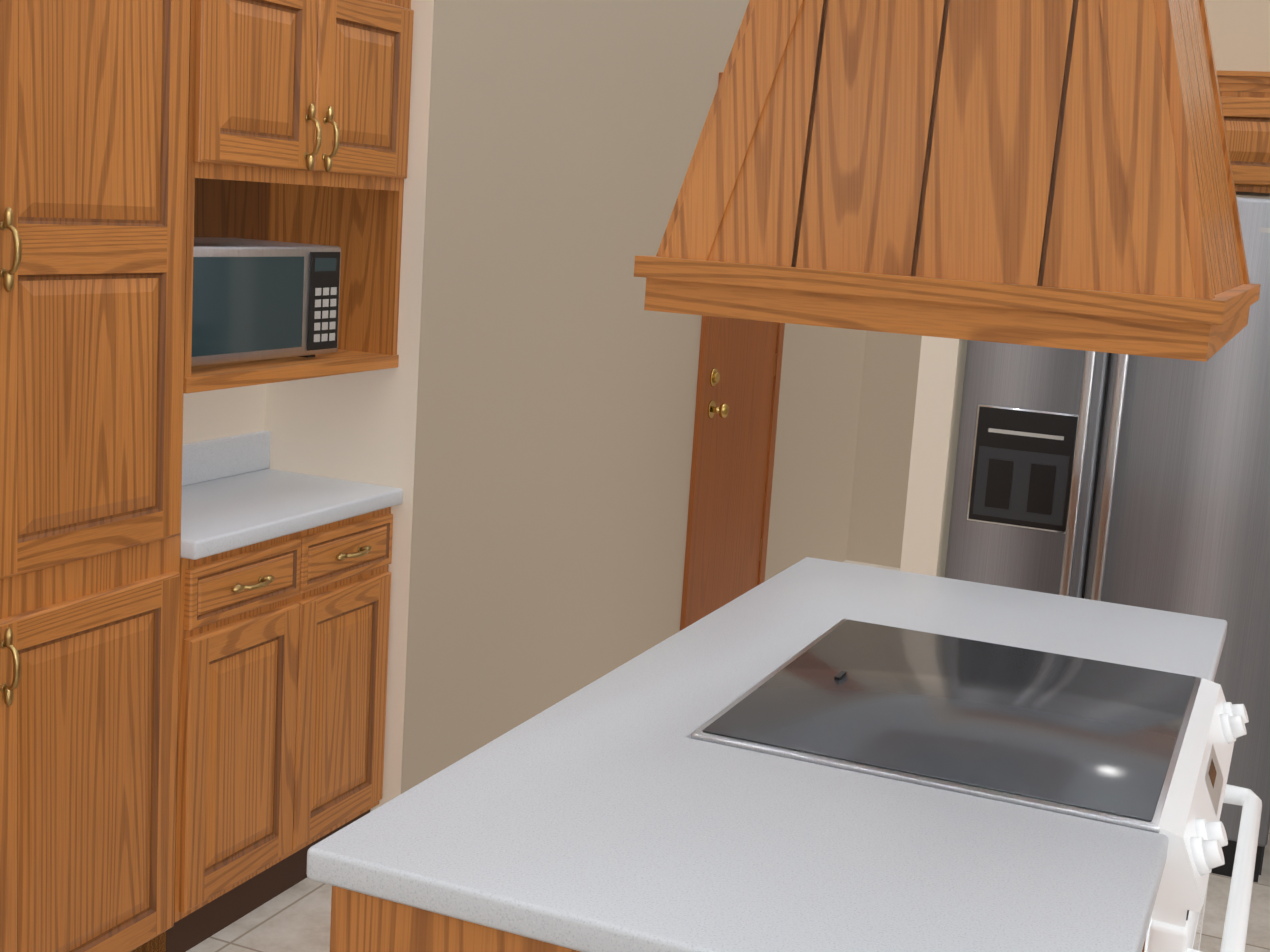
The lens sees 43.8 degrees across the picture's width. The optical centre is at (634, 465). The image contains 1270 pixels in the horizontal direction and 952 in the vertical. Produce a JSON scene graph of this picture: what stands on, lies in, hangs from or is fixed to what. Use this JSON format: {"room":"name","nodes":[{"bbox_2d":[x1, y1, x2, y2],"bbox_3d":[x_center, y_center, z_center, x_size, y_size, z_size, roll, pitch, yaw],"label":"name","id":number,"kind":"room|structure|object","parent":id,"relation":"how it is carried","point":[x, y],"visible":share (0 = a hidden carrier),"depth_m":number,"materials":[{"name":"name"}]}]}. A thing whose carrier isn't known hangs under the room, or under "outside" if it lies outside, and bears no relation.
{"room":"kitchen","nodes":[
{"label":"kitchen","id":0,"kind":"room"},
{"bbox_2d":[183,0,870,811],"bbox_3d":[-1.065,-0.192,3.229,0.560,2.450,9.840,8,10,23],"label":"wall","id":1,"kind":"structure","parent":0,"point":[517,426],"depth_m":4.37,"materials":[{"name":"beige paint"}]},
{"bbox_2d":[680,72,784,630],"bbox_3d":[0.428,-0.349,5.898,0.076,2.090,0.880,8,10,23],"label":"hall door","id":2,"kind":"structure","parent":1,"relation":"in","point":[737,403],"depth_m":5.91,"materials":[{"name":"brown wood"}]},
{"bbox_2d":[186,560,1269,951],"bbox_3d":[0.557,1.271,2.715,4.280,0.060,9.840,8,10,23],"label":"floor","id":3,"kind":"structure","parent":0,"point":[296,918],"depth_m":3.61,"materials":[{"name":"tile"}]},
{"bbox_2d":[0,0,190,951],"bbox_3d":[-1.256,0.043,2.697,0.433,2.133,1.074,8,10,23],"label":"pantry","id":4,"kind":"object","parent":3,"relation":"on","point":[94,103],"visible":1,"depth_m":2.87,"materials":[{"name":"brown wood"}]},
{"bbox_2d":[166,0,413,951],"bbox_3d":[-0.886,-0.070,3.540,0.433,2.133,0.778,8,10,23],"label":"tall cabinet","id":5,"kind":"object","parent":3,"relation":"on","point":[298,120],"visible":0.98,"depth_m":3.50,"materials":[{"name":"brown wood"}]},
{"bbox_2d":[191,237,340,366],"bbox_3d":[-0.925,-0.359,3.437,0.312,0.254,0.550,8,10,23],"label":"microwave","id":6,"kind":"object","parent":5,"relation":"in","point":[254,300],"visible":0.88,"depth_m":3.37,"materials":[{"name":"silver metal"}]},
{"bbox_2d":[306,661,1218,951],"bbox_3d":[0.382,0.830,2.442,0.848,0.875,1.793,8,10,23],"label":"kitchen island","id":7,"kind":"object","parent":3,"relation":"on","point":[363,918],"depth_m":1.69,"materials":[{"name":"brown wood"}]},
{"bbox_2d":[306,557,1226,951],"bbox_3d":[0.390,0.375,2.385,0.850,0.038,1.816,8,10,23],"label":"island countertop","id":8,"kind":"structure","parent":7,"relation":"on","point":[599,819],"depth_m":1.86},
{"bbox_2d":[691,619,1261,951],"bbox_3d":[0.530,0.809,2.436,0.730,0.919,0.748,8,10,23],"label":"range","id":9,"kind":"object","parent":3,"relation":"on","point":[1150,750],"visible":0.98,"depth_m":2.25,"materials":[{"name":"white"}]},
{"bbox_2d":[944,197,1269,882],"bbox_3d":[1.371,0.141,4.355,0.892,1.742,0.673,8,10,23],"label":"fridge","id":10,"kind":"object","parent":3,"relation":"on","point":[1135,480],"visible":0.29,"depth_m":4.06,"materials":[{"name":"grey metal"}]},
{"bbox_2d":[851,331,910,566],"bbox_3d":[1.576,-0.694,7.350,0.960,2.450,0.120,8,10,23],"label":"wall","id":11,"kind":"structure","parent":0,"point":[888,354],"depth_m":7.54,"materials":[{"name":"beige paint"}]},
{"bbox_2d":[891,335,967,576],"bbox_3d":[1.456,-0.435,5.716,0.100,2.450,3.250,8,10,23],"label":"wall","id":12,"kind":"structure","parent":0,"point":[935,382],"depth_m":4.29,"materials":[{"name":"beige paint"}]},
{"bbox_2d":[634,0,1260,361],"bbox_3d":[0.529,-0.511,2.240,0.690,0.666,0.996,8,10,23],"label":"range hood","id":13,"kind":"object","parent":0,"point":[1051,173],"visible":1,"depth_m":1.83,"materials":[{"name":"brown wood"}]},
{"bbox_2d":[1205,0,1269,198],"bbox_3d":[2.282,-0.161,4.363,2.460,2.450,0.120,8,10,23],"label":"wall","id":14,"kind":"structure","parent":0,"point":[1239,29],"depth_m":4.42,"materials":[{"name":"beige paint"}]},
{"bbox_2d":[1216,70,1269,196],"bbox_3d":[1.509,-0.909,4.327,0.946,0.307,0.373,8,10,23],"label":"upper cabinet","id":15,"kind":"object","parent":14,"relation":"attached to","point":[1245,98],"depth_m":4.13,"materials":[{"name":"brown wood"}]}
]}

